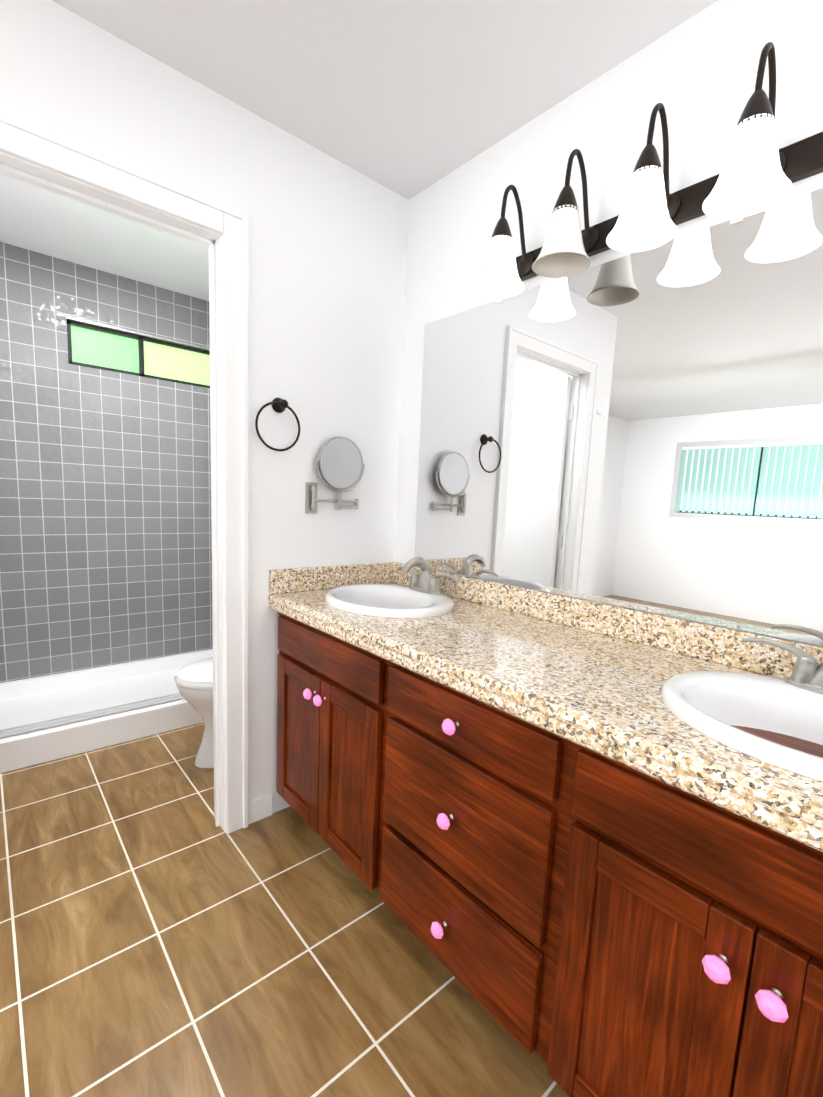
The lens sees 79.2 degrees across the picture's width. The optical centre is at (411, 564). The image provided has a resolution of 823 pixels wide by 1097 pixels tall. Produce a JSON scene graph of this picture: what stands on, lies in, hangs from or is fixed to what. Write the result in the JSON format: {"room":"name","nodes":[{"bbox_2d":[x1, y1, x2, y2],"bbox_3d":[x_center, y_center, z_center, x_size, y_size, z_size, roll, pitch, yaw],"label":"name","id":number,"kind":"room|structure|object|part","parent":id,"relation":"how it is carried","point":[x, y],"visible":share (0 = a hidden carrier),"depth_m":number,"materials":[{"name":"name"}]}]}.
{"room":"bathroom","nodes":[
{"label":"bathroom","id":0,"kind":"room"},
{"bbox_2d":[0,174,208,300],"bbox_3d":[-1.230,-1.539,2.145,1.648,0.008,1.618,-4,10,-41],"label":"shower ceiling","id":1,"kind":"structure","parent":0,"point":[39,220],"depth_m":2.44,"materials":[{"name":"white paint"}]},
{"bbox_2d":[0,242,212,682],"bbox_3d":[-1.883,-0.443,2.916,1.750,2.440,0.100,-4,10,-41],"label":"tiled wall","id":2,"kind":"structure","parent":0,"point":[105,525],"depth_m":2.89,"materials":[{"name":"tile"}]},
{"bbox_2d":[66,316,209,351],"bbox_3d":[-1.557,-1.370,2.991,0.860,0.012,0.034,-4,10,-41],"label":"liner","id":3,"kind":"object","parent":2,"relation":"attached to","point":[133,332],"visible":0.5,"depth_m":2.92,"materials":[{"name":"silver metal"}]},
{"bbox_2d":[67,320,209,387],"bbox_3d":[-1.587,-1.254,3.034,0.860,0.240,0.040,-4,10,-41],"label":"shower window","id":4,"kind":"structure","parent":2,"relation":"in","point":[90,346],"depth_m":2.97,"materials":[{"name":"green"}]},
{"bbox_3d":[-1.769,-1.242,2.881,0.338,0.196,0.006,-4,10,-41],"label":"glass","id":5,"kind":"part","parent":4,"relation":"part of","materials":[{"name":"green glass"}]},
{"bbox_3d":[-1.451,-1.264,3.155,0.453,0.196,0.006,-4,10,-41],"label":"glass","id":6,"kind":"part","parent":4,"relation":"part of","materials":[{"name":"yellow glass"}]},
{"bbox_2d":[0,0,408,812],"bbox_3d":[-0.760,-0.222,1.632,1.750,2.440,0.100,-4,10,-41],"label":"wall","id":7,"kind":"structure","parent":0,"point":[328,242],"depth_m":1.76,"materials":[{"name":"white paint"}]},
{"bbox_2d":[0,112,248,833],"bbox_3d":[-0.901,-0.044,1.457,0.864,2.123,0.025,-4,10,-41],"label":"door frame","id":8,"kind":"structure","parent":7,"relation":"attached to","point":[24,141],"depth_m":1.62,"materials":[{"name":"white paint"}]},
{"bbox_2d":[248,793,272,824],"bbox_3d":[0.021,1.106,0.836,1.749,0.090,2.448,-4,10,-41],"label":"baseboard","id":9,"kind":"structure","parent":7,"relation":"attached to","point":[260,808],"depth_m":1.91,"materials":[{"name":"white paint"}]},
{"bbox_2d":[255,398,299,450],"bbox_3d":[-0.468,-0.492,1.735,0.168,0.188,0.055,-4,10,-41],"label":"towel ring","id":10,"kind":"object","parent":7,"relation":"attached to","point":[279,405],"visible":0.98,"depth_m":1.74,"materials":[{"name":"black metal"}]},
{"bbox_2d":[269,562,391,596],"bbox_3d":[-0.301,0.047,1.996,0.566,0.089,0.020,-4,10,-41],"label":"backsplash","id":11,"kind":"structure","parent":7,"relation":"attached to","point":[280,580],"depth_m":1.94,"materials":[{"name":"beige stone"}]},
{"bbox_2d":[305,436,364,512],"bbox_3d":[-0.290,-0.345,1.921,0.240,0.295,0.047,-4,10,-41],"label":"magnifying mirror","id":12,"kind":"object","parent":7,"relation":"attached to","point":[340,465],"visible":0.98,"depth_m":1.90,"materials":[{"name":"silver metal"}]},
{"bbox_3d":[-0.271,-0.391,1.910,0.184,0.184,0.015,-4,10,-41],"label":"glass","id":13,"kind":"part","parent":12,"relation":"part of","materials":[{"name":"grey"}]},
{"bbox_2d":[392,562,810,672],"bbox_3d":[0.550,0.156,1.468,0.020,0.089,1.948,-4,10,-41],"label":"backsplash","id":14,"kind":"structure","parent":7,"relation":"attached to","point":[682,637],"depth_m":1.41,"materials":[{"name":"beige stone"}]},
{"bbox_2d":[0,722,568,1096],"bbox_3d":[-1.955,1.190,0.274,5.680,0.100,4.370,-4,10,-41],"label":"floor","id":15,"kind":"structure","parent":0,"point":[162,934],"depth_m":1.33,"materials":[{"name":"tile"}]},
{"bbox_2d":[0,649,212,773],"bbox_3d":[-1.607,0.739,2.770,1.638,0.162,0.778,-4,10,-41],"label":"bathtub","id":16,"kind":"object","parent":15,"relation":"on","point":[47,718],"visible":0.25,"depth_m":2.59,"materials":[{"name":"white ceramic"}]},
{"bbox_2d":[174,656,213,767],"bbox_3d":[-0.743,0.510,2.416,0.756,0.785,0.424,-4,10,-41],"label":"toilet","id":17,"kind":"object","parent":15,"relation":"on","point":[194,682],"visible":0.25,"depth_m":2.20,"materials":[{"name":"white ceramic"}]},
{"bbox_2d":[268,605,822,1096],"bbox_3d":[0.300,0.680,1.353,0.604,0.821,1.928,-4,10,-41],"label":"bathroom vanity","id":18,"kind":"object","parent":15,"relation":"on","point":[578,843],"depth_m":0.96,"materials":[{"name":"brown wood"}]},
{"bbox_3d":[-0.326,0.422,1.643,0.016,0.015,0.015,-4,10,-41],"label":"knob stem","id":19,"kind":"part","parent":18,"relation":"part of","materials":[{"name":"silver metal"}]},
{"bbox_3d":[-0.284,0.430,1.595,0.016,0.015,0.015,-4,10,-41],"label":"knob stem","id":20,"kind":"part","parent":18,"relation":"part of","materials":[{"name":"silver metal"}]},
{"bbox_3d":[0.077,0.881,1.214,0.016,0.015,0.015,-4,10,-41],"label":"knob stem","id":21,"kind":"part","parent":18,"relation":"part of","materials":[{"name":"silver metal"}]},
{"bbox_3d":[0.089,0.599,1.177,0.016,0.015,0.015,-4,10,-41],"label":"knob stem","id":22,"kind":"part","parent":18,"relation":"part of","materials":[{"name":"silver metal"}]},
{"bbox_3d":[0.100,0.368,1.146,0.016,0.015,0.015,-4,10,-41],"label":"knob stem","id":23,"kind":"part","parent":18,"relation":"part of","materials":[{"name":"silver metal"}]},
{"bbox_3d":[0.091,0.880,1.226,0.020,0.230,0.520,-4,10,-41],"label":"drawer","id":24,"kind":"part","parent":18,"relation":"part of","materials":[{"name":"brown wood"}]},
{"bbox_3d":[0.103,0.598,1.188,0.020,0.300,0.520,-4,10,-41],"label":"drawer","id":25,"kind":"part","parent":18,"relation":"part of","materials":[{"name":"brown wood"}]},
{"bbox_3d":[0.113,0.367,1.157,0.020,0.127,0.520,-4,10,-41],"label":"drawer","id":26,"kind":"part","parent":18,"relation":"part of","materials":[{"name":"brown wood"}]},
{"bbox_2d":[268,597,822,848],"bbox_3d":[0.332,0.244,1.292,0.588,0.059,1.948,-4,10,-41],"label":"countertop","id":27,"kind":"structure","parent":18,"relation":"on","point":[567,683],"depth_m":1.07,"materials":[{"name":"beige stone"}]},
{"bbox_2d":[296,577,483,632],"bbox_3d":[-0.083,0.192,1.779,0.433,0.172,0.494,-4,10,-41],"label":"sink","id":28,"kind":"object","parent":27,"relation":"in","point":[388,605],"depth_m":1.73,"materials":[{"name":"white ceramic"}]},
{"bbox_2d":[392,557,459,592],"bbox_3d":[0.020,0.036,1.842,0.140,0.130,0.338,-4,10,-41],"label":"faucet","id":29,"kind":"object","parent":27,"relation":"on","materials":[{"name":"silver metal"}]},
{"bbox_2d":[612,653,822,800],"bbox_3d":[0.703,0.347,0.880,0.433,0.172,0.492,-4,10,-41],"label":"sink","id":30,"kind":"object","parent":27,"relation":"in","point":[740,715],"depth_m":0.96,"materials":[{"name":"white ceramic"}]},
{"bbox_2d":[736,633,822,692],"bbox_3d":[0.806,0.192,0.943,0.140,0.130,0.338,-4,10,-41],"label":"faucet","id":31,"kind":"object","parent":27,"relation":"on","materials":[{"name":"silver metal"}]},
{"bbox_3d":[0.463,0.593,0.744,0.016,0.015,0.015,-4,10,-41],"label":"knob stem","id":32,"kind":"part","parent":18,"relation":"part of","materials":[{"name":"silver metal"}]},
{"bbox_3d":[0.507,0.602,0.693,0.016,0.015,0.015,-4,10,-41],"label":"knob stem","id":33,"kind":"part","parent":18,"relation":"part of","materials":[{"name":"silver metal"}]},
{"bbox_2d":[52,0,716,199],"bbox_3d":[-1.843,-1.325,-0.063,5.680,0.100,4.370,-4,10,-41],"label":"ceiling","id":34,"kind":"structure","parent":0,"point":[408,99],"depth_m":1.36,"materials":[{"name":"white paint"}]},
{"bbox_2d":[394,0,822,646],"bbox_3d":[0.207,-0.218,1.922,0.110,2.440,4.370,-4,10,-41],"label":"wall","id":35,"kind":"structure","parent":0,"point":[642,430],"depth_m":1.34,"materials":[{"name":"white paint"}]},
{"bbox_2d":[473,42,822,297],"bbox_3d":[0.509,-0.946,1.268,0.226,0.301,0.918,-4,10,-41],"label":"sconce","id":36,"kind":"object","parent":35,"relation":"attached to","point":[760,171],"visible":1,"depth_m":1.16,"materials":[{"name":"white glass"}]}
]}

